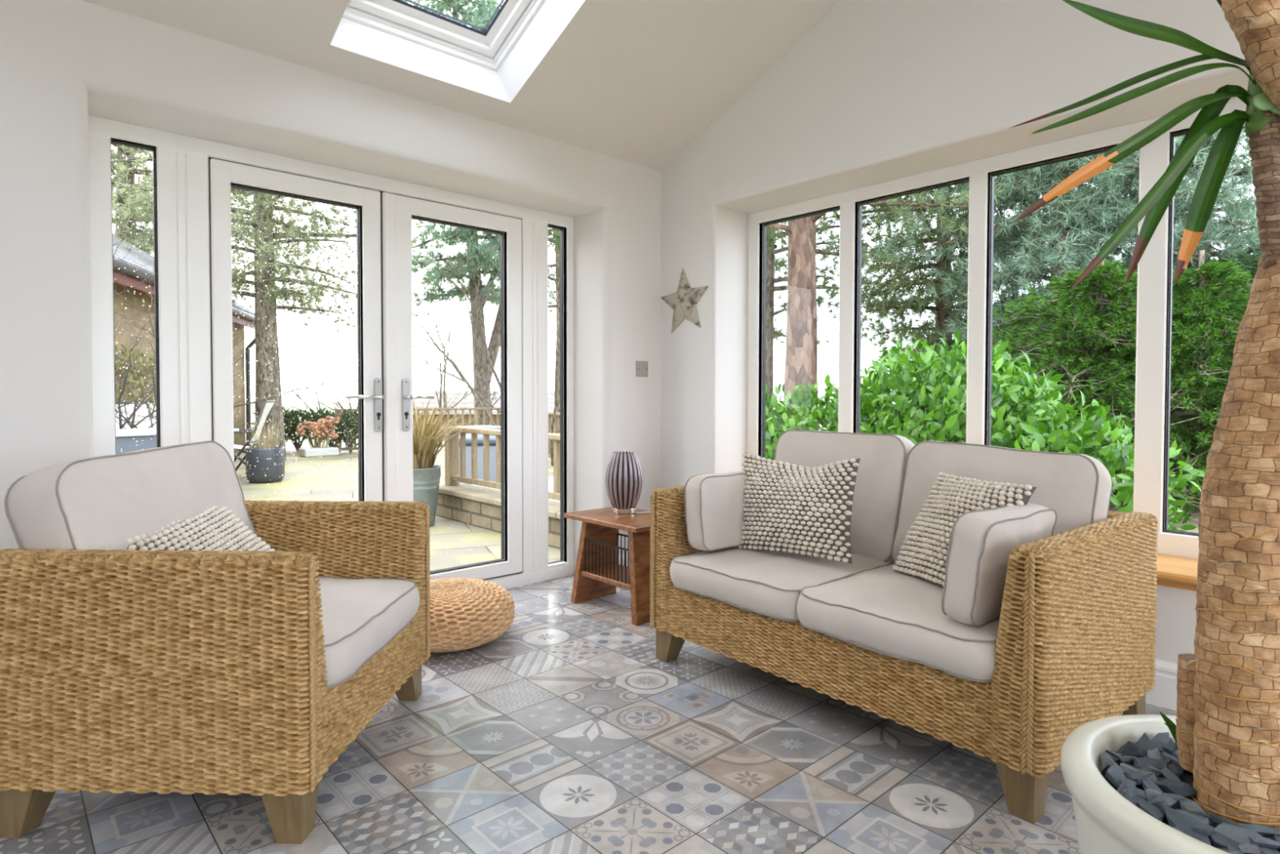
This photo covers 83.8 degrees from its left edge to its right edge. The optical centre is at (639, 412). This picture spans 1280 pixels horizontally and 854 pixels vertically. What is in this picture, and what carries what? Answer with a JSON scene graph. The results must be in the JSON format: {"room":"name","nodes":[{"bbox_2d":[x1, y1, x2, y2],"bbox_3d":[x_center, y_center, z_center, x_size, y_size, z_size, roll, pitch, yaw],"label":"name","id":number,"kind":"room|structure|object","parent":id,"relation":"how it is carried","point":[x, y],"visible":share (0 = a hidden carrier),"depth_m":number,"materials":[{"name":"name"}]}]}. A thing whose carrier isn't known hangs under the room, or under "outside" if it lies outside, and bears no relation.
{"room":"sunroom","nodes":[
{"label":"sunroom","id":0,"kind":"room"},
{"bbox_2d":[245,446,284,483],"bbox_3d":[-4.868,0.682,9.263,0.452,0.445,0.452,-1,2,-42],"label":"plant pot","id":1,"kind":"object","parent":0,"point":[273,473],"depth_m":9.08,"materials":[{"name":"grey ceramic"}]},
{"bbox_2d":[0,0,661,574],"bbox_3d":[-1.863,-0.116,2.586,5.020,2.495,0.380,-1,2,-42],"label":"wall door","id":2,"kind":"structure","parent":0,"point":[63,63],"depth_m":2.63,"materials":[{"name":"white paint"}]},
{"bbox_2d":[88,115,573,588],"bbox_3d":[-1.219,-0.063,3.353,2.224,2.065,0.076,-1,2,-42],"label":"door frame","id":3,"kind":"structure","parent":2,"relation":"attached to","point":[183,184],"depth_m":2.82,"materials":[{"name":"white plastic"}]},
{"bbox_2d":[111,137,160,451],"bbox_3d":[-1.920,-0.065,2.718,0.181,1.937,0.066,-1,2,-42],"label":"window","id":4,"kind":"structure","parent":3,"relation":"attached to","point":[154,151],"depth_m":2.75,"materials":[{"name":"white plastic"}]},
{"bbox_2d":[209,158,384,501],"bbox_3d":[-1.456,-0.068,3.090,0.689,1.898,0.137,-1,2,-42],"label":"door","id":5,"kind":"structure","parent":3,"relation":"attached to","point":[224,175],"depth_m":3.14,"materials":[{"name":"white plastic"}]},
{"bbox_2d":[382,191,522,579],"bbox_3d":[-0.915,-0.079,3.583,0.760,1.898,0.137,-1,2,-42],"label":"door","id":6,"kind":"structure","parent":3,"relation":"attached to","point":[398,211],"depth_m":3.50,"materials":[{"name":"white plastic"}]},
{"bbox_2d":[547,224,567,568],"bbox_3d":[-0.482,-0.092,4.027,0.168,1.940,0.060,-1,2,-42],"label":"window","id":7,"kind":"structure","parent":3,"relation":"attached to","point":[560,562],"depth_m":4.07,"materials":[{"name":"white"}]},
{"bbox_2d":[635,360,648,377],"bbox_3d":[0.012,-0.245,4.029,0.092,0.088,0.008,-1,2,-42],"label":"blank plate","id":8,"kind":"object","parent":2,"relation":"attached to","point":[642,366],"visible":1,"depth_m":4.03,"materials":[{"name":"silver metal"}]},
{"bbox_2d":[81,0,840,171],"bbox_3d":[0.318,-1.944,0.151,5.020,1.320,6.130,-1,2,-42],"label":"ceiling","id":9,"kind":"structure","parent":0,"point":[636,82],"depth_m":3.20,"materials":[{"name":"white paint"}]},
{"bbox_2d":[329,0,585,102],"bbox_3d":[-0.575,-1.698,2.652,0.804,0.582,1.022,-1,2,-42],"label":"window","id":10,"kind":"structure","parent":9,"relation":"attached to","point":[497,62],"depth_m":3.04,"materials":[{"name":"white paint"}]},
{"bbox_2d":[0,573,1176,853],"bbox_3d":[0.170,1.021,0.393,5.040,0.001,6.577,-1,2,-42],"label":"floor","id":11,"kind":"structure","parent":0,"point":[565,731],"depth_m":1.93,"materials":[{"name":"tile"}]},
{"bbox_2d":[0,440,430,844],"bbox_3d":[-1.116,0.539,2.047,0.806,0.883,0.872,0,1,2],"label":"wicker armchair","id":12,"kind":"object","parent":11,"relation":"on","point":[122,669],"visible":0.95,"depth_m":1.63,"materials":[{"name":"brown wicker"}]},
{"bbox_2d":[7,441,255,550],"bbox_3d":[-1.388,0.348,2.040,0.193,0.489,0.706,-16,3,3],"label":"cushion","id":13,"kind":"object","parent":12,"relation":"on","point":[104,502],"depth_m":1.84,"materials":[{"name":"grey fabric"}]},
{"bbox_2d":[126,504,275,551],"bbox_3d":[-1.204,0.453,2.068,0.279,0.354,0.487,0,1,-4],"label":"knit cushion","id":14,"kind":"object","parent":12,"relation":"on","point":[212,528],"visible":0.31,"depth_m":2.04,"materials":[{"name":"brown fabric"}]},
{"bbox_2d":[316,577,419,685],"bbox_3d":[-1.031,0.607,2.046,0.635,0.161,0.660,1,1,2],"label":"seat cushion","id":15,"kind":"object","parent":12,"relation":"on","point":[364,618],"depth_m":2.00,"materials":[{"name":"grey fabric"}]},
{"bbox_2d":[429,577,515,652],"bbox_3d":[-0.813,0.846,3.021,0.556,0.222,0.556,1,2,28],"label":"woven pouf","id":16,"kind":"object","parent":11,"relation":"on","point":[466,613],"visible":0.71,"depth_m":2.85,"materials":[{"name":"wicker"}]},
{"bbox_2d":[564,506,650,626],"bbox_3d":[-0.062,0.725,3.460,0.365,0.447,0.535,-1,2,-42],"label":"side table","id":17,"kind":"object","parent":11,"relation":"on","point":[598,572],"visible":0.8,"depth_m":3.44,"materials":[{"name":"brown wood"}]},
{"bbox_2d":[580,563,630,590],"bbox_3d":[-0.081,0.795,3.455,0.230,0.023,0.400,-1,2,-42],"label":"shelf","id":18,"kind":"object","parent":17,"relation":"attached to","point":[585,572],"depth_m":3.46,"materials":[{"name":"brown wood"}]},
{"bbox_2d":[605,450,650,514],"bbox_3d":[-0.027,0.348,3.580,0.308,0.303,0.186,-1,2,-33],"label":"table lamp","id":19,"kind":"object","parent":17,"relation":"on","point":[624,473],"visible":0.98,"depth_m":3.49,"materials":[{"name":"ceramic"}]},
{"bbox_2d":[649,429,1158,823],"bbox_3d":[0.814,0.530,2.499,0.902,0.886,1.447,-1,2,-39],"label":"wicker sofa","id":20,"kind":"object","parent":11,"relation":"on","point":[1071,645],"visible":0.76,"depth_m":2.10,"materials":[{"name":"brown wicker"}]},
{"bbox_2d":[684,471,746,551],"bbox_3d":[0.369,0.380,2.808,0.446,0.288,0.126,-1,2,-39],"label":"cushion","id":21,"kind":"object","parent":20,"relation":"on","point":[713,502],"visible":0.59,"depth_m":2.68,"materials":[{"name":"grey fabric"}]},
{"bbox_2d":[670,546,893,620],"bbox_3d":[0.538,0.597,2.663,0.673,0.141,0.632,-2,3,-39],"label":"seat cushion","id":22,"kind":"object","parent":20,"relation":"on","point":[753,584],"depth_m":2.49,"materials":[{"name":"grey fabric"}]},
{"bbox_2d":[733,452,860,564],"bbox_3d":[0.563,0.349,2.645,0.538,0.387,0.179,1,2,44],"label":"knit cushion","id":23,"kind":"object","parent":20,"relation":"on","point":[788,508],"visible":0.95,"depth_m":2.56,"materials":[{"name":"brown fabric"}]},
{"bbox_2d":[775,431,915,561],"bbox_3d":[0.794,0.329,2.866,0.176,0.505,0.627,16,-9,-39],"label":"cushion","id":24,"kind":"object","parent":20,"relation":"on","point":[883,472],"depth_m":2.67,"materials":[{"name":"grey fabric"}]},
{"bbox_2d":[796,563,999,679],"bbox_3d":[0.919,0.609,2.193,0.675,0.149,0.636,-2,3,-39],"label":"seat cushion","id":25,"kind":"object","parent":20,"relation":"on","point":[886,615],"depth_m":2.02,"materials":[{"name":"grey fabric"}]},
{"bbox_2d":[892,472,1036,586],"bbox_3d":[0.986,0.372,2.216,0.222,0.338,0.438,0,1,-13],"label":"knit cushion","id":26,"kind":"object","parent":20,"relation":"on","point":[924,551],"visible":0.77,"depth_m":2.20,"materials":[{"name":"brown fabric"}]},
{"bbox_2d":[941,502,1057,626],"bbox_3d":[1.000,0.411,1.977,0.450,0.293,0.137,-1,2,-39],"label":"cushion","id":27,"kind":"object","parent":20,"relation":"on","point":[981,541],"visible":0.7,"depth_m":1.85,"materials":[{"name":"grey fabric"}]},
{"bbox_2d":[892,440,1111,562],"bbox_3d":[1.184,0.361,2.391,0.175,0.498,0.642,17,-8,-39],"label":"cushion","id":28,"kind":"object","parent":20,"relation":"on","point":[1077,486],"depth_m":2.32,"materials":[{"name":"grey fabric"}]},
{"bbox_2d":[1060,714,1269,853],"bbox_3d":[1.004,0.804,1.144,0.572,0.402,0.572,-1,2,-42],"label":"ceramic pot","id":29,"kind":"object","parent":11,"relation":"on","point":[1106,822],"visible":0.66,"depth_m":1.17,"materials":[{"name":"beige ceramic"}]},
{"bbox_2d":[1099,751,1125,774],"bbox_3d":[0.842,0.630,1.270,0.028,0.030,0.046,-1,1,-26],"label":"chip","id":30,"kind":"object","parent":29,"relation":"in","point":[1104,755],"visible":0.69,"depth_m":1.27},
{"bbox_2d":[1105,763,1125,788],"bbox_3d":[0.824,0.631,1.230,0.033,0.032,0.053,1,2,44],"label":"chip","id":31,"kind":"object","parent":29,"relation":"in","point":[1114,773],"visible":0.81,"depth_m":1.22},
{"bbox_2d":[1105,749,1130,764],"bbox_3d":[0.872,0.628,1.298,0.019,0.019,0.037,-1,2,-32],"label":"chip","id":32,"kind":"object","parent":29,"relation":"in","point":[1114,754],"visible":1,"depth_m":1.29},
{"bbox_2d":[1115,740,1139,756],"bbox_3d":[0.915,0.626,1.323,0.058,0.028,0.020,0,1,-8],"label":"chip","id":33,"kind":"object","parent":29,"relation":"in","point":[1129,748],"visible":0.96,"depth_m":1.32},
{"bbox_2d":[1120,762,1139,773],"bbox_3d":[0.865,0.629,1.254,0.033,0.023,0.040,1,2,39],"label":"chip","id":34,"kind":"object","parent":29,"relation":"in","point":[1126,768],"visible":0.77,"depth_m":1.25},
{"bbox_2d":[1125,781,1142,809],"bbox_3d":[0.803,0.636,1.165,0.028,0.051,0.025,0,1,-19],"label":"chip","id":35,"kind":"object","parent":29,"relation":"on","point":[1131,790],"visible":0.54,"depth_m":1.17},
{"bbox_2d":[1125,769,1154,785],"bbox_3d":[0.855,0.631,1.227,0.040,0.030,0.032,0,1,-23],"label":"chip","id":36,"kind":"object","parent":29,"relation":"in","point":[1136,776],"visible":0.69,"depth_m":1.22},
{"bbox_2d":[1124,763,1162,776],"bbox_3d":[0.884,0.644,1.260,0.066,0.050,0.035,1,2,39],"label":"chip","id":37,"kind":"object","parent":29,"relation":"on","point":[1148,767],"visible":0.35,"depth_m":1.25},
{"bbox_2d":[1010,0,1279,838],"bbox_3d":[0.904,-0.093,1.159,0.774,1.592,0.214,0,1,-6],"label":"yucca plant","id":38,"kind":"object","parent":29,"relation":"in","point":[1226,732],"visible":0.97,"depth_m":1.12,"materials":[{"name":"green plant"}]},
{"bbox_2d":[1136,732,1155,757],"bbox_3d":[0.942,0.627,1.326,0.057,0.043,0.026,-1,2,-29],"label":"chip","id":39,"kind":"object","parent":29,"relation":"on","point":[1144,743],"visible":0.81,"depth_m":1.32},
{"bbox_2d":[1133,757,1167,768],"bbox_3d":[0.908,0.627,1.268,0.049,0.026,0.022,0,1,16],"label":"chip","id":40,"kind":"object","parent":29,"relation":"in","point":[1138,762],"visible":0.85,"depth_m":1.26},
{"bbox_2d":[1138,796,1164,821],"bbox_3d":[0.805,0.630,1.127,0.028,0.018,0.044,0,1,-22],"label":"chip","id":41,"kind":"object","parent":29,"relation":"in","point":[1146,806],"visible":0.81,"depth_m":1.12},
{"bbox_2d":[1141,776,1162,792],"bbox_3d":[0.857,0.631,1.197,0.020,0.022,0.059,0,1,13],"label":"chip","id":42,"kind":"object","parent":29,"relation":"in","point":[1146,782],"visible":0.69,"depth_m":1.20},
{"bbox_2d":[1146,747,1163,769],"bbox_3d":[0.935,0.633,1.293,0.025,0.027,0.071,1,2,36],"label":"chip","id":43,"kind":"object","parent":29,"relation":"in","point":[1154,753],"visible":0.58,"depth_m":1.30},
{"bbox_2d":[1149,792,1168,805],"bbox_3d":[0.831,0.626,1.151,0.023,0.046,0.043,0,1,-12],"label":"chip","id":44,"kind":"object","parent":29,"relation":"in","point":[1162,797],"visible":0.65,"depth_m":1.14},
{"bbox_2d":[1151,732,1170,744],"bbox_3d":[0.969,0.625,1.344,0.059,0.043,0.036,0,1,-13],"label":"chip","id":45,"kind":"object","parent":29,"relation":"in","point":[1164,737],"visible":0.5,"depth_m":1.34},
{"bbox_2d":[1145,788,1177,810],"bbox_3d":[0.845,0.628,1.159,0.054,0.037,0.034,-1,2,-34],"label":"chip","id":46,"kind":"object","parent":29,"relation":"in","point":[1150,794],"visible":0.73,"depth_m":1.15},
{"bbox_2d":[1161,737,1175,754],"bbox_3d":[0.987,0.626,1.336,0.028,0.021,0.064,1,2,45],"label":"chip","id":47,"kind":"object","parent":29,"relation":"in","point":[1170,747],"visible":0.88,"depth_m":1.32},
{"bbox_2d":[1160,767,1181,781],"bbox_3d":[0.913,0.632,1.229,0.020,0.026,0.045,0,1,-3],"label":"chip","id":48,"kind":"object","parent":29,"relation":"on","point":[1167,773],"visible":0.58,"depth_m":1.23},
{"bbox_2d":[1160,751,1185,769],"bbox_3d":[0.969,0.629,1.293,0.018,0.016,0.046,0,1,-23],"label":"chip","id":49,"kind":"object","parent":29,"relation":"in","point":[1164,754],"visible":0.73,"depth_m":1.29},
{"bbox_2d":[1167,750,1184,775],"bbox_3d":[0.969,0.639,1.288,0.025,0.036,0.056,1,2,42],"label":"chip","id":50,"kind":"object","parent":29,"relation":"on","point":[1174,768],"visible":0.5,"depth_m":1.28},
{"bbox_2d":[1154,777,1197,795],"bbox_3d":[0.894,0.632,1.195,0.034,0.038,0.067,0,1,-20],"label":"chip","id":51,"kind":"object","parent":29,"relation":"in","point":[1174,786],"visible":0.85,"depth_m":1.18,"materials":[{"name":"stone"}]},
{"bbox_2d":[1161,803,1191,831],"bbox_3d":[0.830,0.631,1.100,0.030,0.027,0.051,1,1,19],"label":"chip","id":52,"kind":"object","parent":29,"relation":"on","point":[1175,818],"visible":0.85,"depth_m":1.09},
{"bbox_2d":[1179,795,1207,816],"bbox_3d":[0.877,0.632,1.136,0.027,0.026,0.061,0,1,13],"label":"chip","id":53,"kind":"object","parent":29,"relation":"on","point":[1188,805],"visible":0.88,"depth_m":1.13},
{"bbox_2d":[1182,831,1211,845],"bbox_3d":[0.822,0.632,1.052,0.049,0.021,0.029,0,1,6],"label":"chip","id":54,"kind":"object","parent":29,"relation":"on","point":[1199,837],"visible":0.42,"depth_m":1.05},
{"bbox_2d":[1183,814,1217,838],"bbox_3d":[0.855,0.637,1.086,0.033,0.036,0.051,-1,2,-40],"label":"chip","id":55,"kind":"object","parent":29,"relation":"in","point":[1202,828],"visible":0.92,"depth_m":1.08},
{"bbox_2d":[1208,812,1243,827],"bbox_3d":[0.902,0.630,1.090,0.022,0.020,0.048,0,1,-18],"label":"chip","id":56,"kind":"object","parent":29,"relation":"in","point":[1217,819],"visible":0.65,"depth_m":1.10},
{"bbox_2d":[1209,831,1244,853],"bbox_3d":[0.867,0.636,1.052,0.042,0.014,0.029,1,2,38],"label":"chip","id":57,"kind":"object","parent":29,"relation":"in","point":[1218,839],"visible":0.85,"depth_m":1.05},
{"bbox_2d":[1213,822,1267,844],"bbox_3d":[0.890,0.631,1.062,0.067,0.031,0.029,1,2,37],"label":"chip","id":58,"kind":"object","parent":29,"relation":"in","point":[1239,834],"visible":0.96,"depth_m":1.06,"materials":[{"name":"stone"}]},
{"bbox_2d":[1235,843,1262,853],"bbox_3d":[0.882,0.635,1.033,0.036,0.014,0.015,0,1,-1],"label":"chip","id":59,"kind":"object","parent":29,"relation":"in","point":[1247,848],"visible":1,"depth_m":1.03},
{"bbox_2d":[1235,822,1279,837],"bbox_3d":[0.924,0.635,1.075,0.062,0.031,0.027,1,2,31],"label":"chip","id":60,"kind":"object","parent":29,"relation":"in","point":[1264,831],"visible":0.6,"depth_m":1.06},
{"bbox_2d":[1248,835,1279,849],"bbox_3d":[0.913,0.634,1.044,0.040,0.024,0.015,0,1,14],"label":"chip","id":61,"kind":"object","parent":29,"relation":"in","point":[1270,843],"visible":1,"depth_m":1.04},
{"bbox_2d":[1258,846,1279,853],"bbox_3d":[0.914,0.644,1.040,0.032,0.028,0.051,0,1,8],"label":"chip","id":62,"kind":"object","parent":29,"relation":"in","point":[1264,850],"visible":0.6,"depth_m":1.03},
{"bbox_2d":[660,0,1249,663],"bbox_3d":[2.288,-0.773,1.976,0.425,3.760,6.130,-1,2,-42],"label":"wall window","id":63,"kind":"structure","parent":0,"point":[876,91],"depth_m":3.13,"materials":[{"name":"white paint"}]},
{"bbox_2d":[660,267,708,333],"bbox_3d":[0.229,-0.625,3.969,0.048,0.360,0.370,-1,2,-42],"label":"star","id":64,"kind":"object","parent":63,"relation":"attached to","point":[683,302],"visible":1,"depth_m":3.95,"materials":[{"name":"paint"}]},
{"bbox_2d":[746,97,1246,558],"bbox_3d":[1.491,-0.288,3.096,0.070,1.605,2.562,-1,2,-42],"label":"window","id":65,"kind":"structure","parent":63,"relation":"attached to","point":[1155,266],"depth_m":3.06,"materials":[{"name":"white plastic"}]},
{"bbox_2d":[1145,658,1177,711],"bbox_3d":[2.168,0.914,1.894,0.022,0.150,6.110,-1,2,-42],"label":"baseboard","id":66,"kind":"structure","parent":63,"relation":"attached to","point":[1163,694],"depth_m":2.36,"materials":[{"name":"white paint"}]},
{"label":"outside","id":67,"kind":"structure","parent":0,"visible":0},
{"bbox_2d":[244,401,932,449],"bbox_3d":[-4.961,0.387,47.272,170.000,0.450,190.000,-1,2,-42],"label":"field","id":68,"kind":"structure","parent":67,"point":[289,445],"depth_m":66.48,"materials":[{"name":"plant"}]},
{"bbox_2d":[111,143,279,271],"bbox_3d":[-11.229,-4.308,15.653,6.612,10.102,6.766,-1,1,-24],"label":"pine tree","id":69,"kind":"object","parent":68,"relation":"on","point":[119,150],"visible":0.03,"depth_m":15.14,"materials":[{"name":"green plant"}]},
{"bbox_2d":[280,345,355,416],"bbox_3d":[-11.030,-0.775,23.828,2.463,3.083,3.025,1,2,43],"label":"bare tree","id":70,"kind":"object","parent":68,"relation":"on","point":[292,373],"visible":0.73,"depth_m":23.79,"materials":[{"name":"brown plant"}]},
{"bbox_2d":[281,339,358,444],"bbox_3d":[-6.361,-0.382,15.586,2.054,2.289,2.032,1,2,30],"label":"bare tree","id":71,"kind":"object","parent":68,"relation":"on","point":[317,401],"visible":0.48,"depth_m":15.51,"materials":[{"name":"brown plant"}]},
{"bbox_2d":[412,274,488,416],"bbox_3d":[-5.572,-1.964,21.701,2.606,5.199,3.180,0,1,6],"label":"bare tree","id":72,"kind":"object","parent":68,"relation":"on","point":[442,376],"visible":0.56,"depth_m":21.61,"materials":[{"name":"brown plant"}]},
{"bbox_2d":[413,391,556,432],"bbox_3d":[-5.265,-0.007,23.357,5.600,1.360,3.800,0,1,-4],"label":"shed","id":73,"kind":"object","parent":68,"relation":"on","point":[468,402],"visible":0.14,"depth_m":22.19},
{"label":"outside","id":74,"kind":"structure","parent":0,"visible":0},
{"bbox_2d":[234,442,559,570],"bbox_3d":[-4.069,1.008,9.176,28.000,0.200,12.330,-1,2,-42],"label":"ground","id":75,"kind":"structure","parent":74,"point":[455,543],"depth_m":8.17,"materials":[{"name":"stone"}]},
{"bbox_2d":[115,401,153,429],"bbox_3d":[-5.423,0.420,7.634,0.639,1.066,0.590,1,2,38],"label":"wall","id":76,"kind":"structure","parent":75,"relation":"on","point":[145,406],"depth_m":7.86,"materials":[{"name":"grey"}]},
{"bbox_2d":[114,340,155,419],"bbox_3d":[-6.295,0.017,8.905,1.682,1.800,1.340,-1,2,-34],"label":"shrub","id":77,"kind":"object","parent":75,"relation":"on","point":[135,380],"visible":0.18,"depth_m":8.67,"materials":[{"name":"green plant"}]},
{"bbox_2d":[115,427,239,454],"bbox_3d":[-4.308,0.570,6.012,0.834,0.825,1.400,1,2,28],"label":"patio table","id":78,"kind":"object","parent":75,"relation":"on","point":[126,442],"visible":0.17,"depth_m":5.72,"materials":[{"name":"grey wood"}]},
{"bbox_2d":[112,234,254,453],"bbox_3d":[-8.902,-1.236,8.791,5.480,4.290,11.008,0,1,-15],"label":"stone building","id":79,"kind":"structure","parent":75,"relation":"on","point":[131,278],"depth_m":9.76,"materials":[{"name":"stone"}]},
{"bbox_2d":[112,212,358,479],"bbox_3d":[-4.193,-0.333,7.221,2.816,2.620,2.903,1,2,40],"label":"bare tree","id":80,"kind":"object","parent":75,"relation":"on","point":[131,424],"visible":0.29,"depth_m":6.91,"materials":[{"name":"brown plant"}]},
{"bbox_2d":[233,400,275,471],"bbox_3d":[-5.317,0.374,9.619,0.639,1.066,0.590,0,1,-14],"label":"garden chair","id":81,"kind":"object","parent":75,"relation":"on","point":[267,408],"visible":0.57,"depth_m":9.63,"materials":[{"name":"grey"}]},
{"bbox_2d":[242,417,293,483],"bbox_3d":[-4.848,0.465,9.232,0.751,0.881,0.720,0,1,4],"label":"planter","id":82,"kind":"object","parent":75,"relation":"on","point":[273,473],"visible":0.98,"depth_m":9.10,"materials":[{"name":"grey ceramic"}]},
{"bbox_2d":[111,144,443,460],"bbox_3d":[-6.471,-4.668,12.198,7.254,11.000,7.233,0,1,-7],"label":"pine tree","id":83,"kind":"object","parent":75,"relation":"on","point":[263,218],"visible":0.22,"depth_m":12.00,"materials":[{"name":"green plant"}]},
{"bbox_2d":[244,405,358,452],"bbox_3d":[-6.307,0.334,14.123,3.149,0.928,1.246,0,1,13],"label":"clipped hedge","id":84,"kind":"object","parent":75,"relation":"on","point":[291,415],"visible":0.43,"depth_m":13.93,"materials":[{"name":"green plant"}]},
{"bbox_2d":[296,415,340,457],"bbox_3d":[-5.958,0.442,13.210,0.700,0.737,0.518,-1,2,-42],"label":"hydrangea","id":85,"kind":"object","parent":75,"relation":"on","point":[326,451],"visible":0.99,"depth_m":13.15,"materials":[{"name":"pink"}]},
{"bbox_2d":[340,387,488,526],"bbox_3d":[-1.881,0.383,6.179,1.284,1.197,1.348,-1,2,-40],"label":"potted plant","id":86,"kind":"object","parent":75,"relation":"on","point":[424,482],"visible":0.52,"depth_m":6.04,"materials":[{"name":"brown plant"}]},
{"bbox_2d":[334,407,500,453],"bbox_3d":[-4.406,0.348,14.685,3.454,0.860,0.101,-1,2,-29],"label":"balustrade","id":87,"kind":"object","parent":75,"relation":"on","point":[484,409],"visible":0.27,"depth_m":14.83,"materials":[{"name":"wood"}]},
{"bbox_2d":[458,435,496,484],"bbox_3d":[-1.588,0.607,7.929,0.900,0.670,0.660,0,1,-7],"label":"storage box","id":88,"kind":"object","parent":75,"relation":"on","point":[480,437],"visible":0.08,"depth_m":7.61,"materials":[{"name":"grey plastic"}]},
{"bbox_2d":[400,0,555,425],"bbox_3d":[-4.003,-5.177,16.982,6.486,12.000,6.423,0,1,0],"label":"pine tree","id":89,"kind":"object","parent":75,"relation":"on","point":[482,15],"visible":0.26,"depth_m":16.64,"materials":[{"name":"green plant"}]},
{"bbox_2d":[457,425,500,435],"bbox_3d":[-2.634,0.541,11.513,0.440,0.630,0.640,1,2,36],"label":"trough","id":90,"kind":"object","parent":75,"relation":"on","point":[494,427],"visible":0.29,"depth_m":11.40,"materials":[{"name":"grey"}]},
{"bbox_2d":[412,226,555,425],"bbox_3d":[-3.701,-1.760,16.404,3.097,5.035,4.641,-1,2,-42],"label":"bare tree","id":91,"kind":"object","parent":75,"relation":"on","point":[463,379],"visible":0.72,"depth_m":15.74,"materials":[{"name":"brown plant"}]},
{"bbox_2d":[435,483,559,549],"bbox_3d":[-0.943,0.851,5.778,0.330,0.285,2.682,-1,2,-42],"label":"wall","id":92,"kind":"structure","parent":75,"relation":"on","point":[477,501],"depth_m":6.13,"materials":[{"name":"brick"}]},
{"bbox_2d":[444,426,559,500],"bbox_3d":[-0.988,0.431,5.840,0.100,0.550,2.410,-1,2,-42],"label":"balustrade","id":93,"kind":"object","parent":92,"relation":"on","point":[452,477],"visible":0.34,"depth_m":6.36,"materials":[{"name":"wood"}]},
{"bbox_2d":[469,236,559,465],"bbox_3d":[-0.873,-1.088,11.254,3.692,3.921,2.695,0,1,-8],"label":"bare tree","id":94,"kind":"object","parent":75,"relation":"on","point":[556,402],"visible":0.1,"depth_m":11.01,"materials":[{"name":"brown plant"}]},
{"bbox_2d":[472,476,559,501],"bbox_3d":[3.909,0.778,10.169,12.860,0.280,2.700,-1,2,-42],"label":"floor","id":95,"kind":"structure","parent":75,"relation":"on","point":[550,479],"depth_m":6.82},
{"bbox_2d":[493,227,559,431],"bbox_3d":[-1.520,-3.689,13.445,3.857,9.000,3.648,0,1,12],"label":"pine tree","id":96,"kind":"object","parent":75,"relation":"on","point":[556,234],"visible":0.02,"depth_m":13.36,"materials":[{"name":"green plant"}]},
{"bbox_2d":[547,411,559,457],"bbox_3d":[-1.829,0.402,13.016,0.101,0.840,5.523,-1,1,-24],"label":"balustrade","id":97,"kind":"object","parent":75,"relation":"on","point":[549,413],"visible":0.02,"depth_m":12.12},
{"bbox_2d":[765,196,904,409],"bbox_3d":[2.567,-4.654,12.232,5.613,11.000,5.835,0,1,-10],"label":"pine tree","id":98,"kind":"object","parent":75,"relation":"on","point":[772,267],"visible":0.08,"depth_m":12.40,"materials":[{"name":"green plant"}]},
{"bbox_2d":[766,180,1005,431],"bbox_3d":[2.119,-4.610,8.945,7.802,11.064,8.029,0,1,-4],"label":"pine tree","id":99,"kind":"object","parent":75,"relation":"on","point":[801,349],"visible":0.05,"depth_m":9.00,"materials":[{"name":"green plant"}]},
{"bbox_2d":[816,175,1101,435],"bbox_3d":[5.601,-4.155,12.467,6.233,10.000,5.441,0,1,-2],"label":"pine tree","id":100,"kind":"object","parent":75,"relation":"on","point":[891,286],"visible":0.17,"depth_m":12.14,"materials":[{"name":"green plant"}]},
{"bbox_2d":[917,286,1091,437],"bbox_3d":[6.143,-0.330,11.420,3.860,3.396,4.410,0,1,-20],"label":"yew tree","id":101,"kind":"object","parent":75,"relation":"on","point":[1002,308],"visible":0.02,"depth_m":11.36,"materials":[{"name":"green plant"}]},
{"bbox_2d":[864,121,1262,383],"bbox_3d":[6.175,-3.604,10.344,5.882,9.000,5.451,0,1,11],"label":"pine tree","id":102,"kind":"object","parent":75,"relation":"on","point":[1064,253],"visible":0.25,"depth_m":9.85,"materials":[{"name":"green plant"}]},
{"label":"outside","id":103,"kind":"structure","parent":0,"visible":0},
{"bbox_2d":[1108,489,1199,533],"bbox_3d":[15.376,1.320,-1.695,13.900,0.251,30.200,-1,2,-42],"label":"bed","id":104,"kind":"object","parent":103,"point":[1194,522],"depth_m":6.71,"materials":[{"name":"brown soil"}]},
{"bbox_2d":[764,328,1204,531],"bbox_3d":[1.867,0.202,5.399,3.151,1.636,3.277,0,1,1],"label":"shrub","id":105,"kind":"object","parent":104,"relation":"on","point":[931,382],"visible":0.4,"depth_m":4.68,"materials":[{"name":"green plant"}]},
{"bbox_2d":[880,258,1234,512],"bbox_3d":[5.431,-0.145,7.849,4.800,3.301,4.649,0,1,-10],"label":"yew tree","id":106,"kind":"object","parent":104,"relation":"on","point":[1063,340],"visible":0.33,"depth_m":7.61,"materials":[{"name":"green plant"}]},
{"bbox_2d":[963,124,1261,305],"bbox_3d":[7.786,-3.590,9.851,5.605,9.000,5.000,0,1,-9],"label":"pine tree","id":107,"kind":"object","parent":104,"relation":"on","point":[1226,201],"visible":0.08,"depth_m":9.21,"materials":[{"name":"green plant"}]},
{"bbox_2d":[1060,249,1253,523],"bbox_3d":[5.848,-0.208,7.042,3.469,2.836,3.545,1,2,41],"label":"yew tree","id":108,"kind":"object","parent":104,"relation":"on","point":[1212,279],"visible":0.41,"depth_m":6.90,"materials":[{"name":"green plant"}]},
{"bbox_2d":[1173,249,1262,473],"bbox_3d":[7.294,-0.441,8.481,4.214,3.633,4.567,0,1,-18],"label":"yew tree","id":109,"kind":"object","parent":104,"relation":"on","point":[1244,260],"visible":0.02,"depth_m":8.19,"materials":[{"name":"green plant"}]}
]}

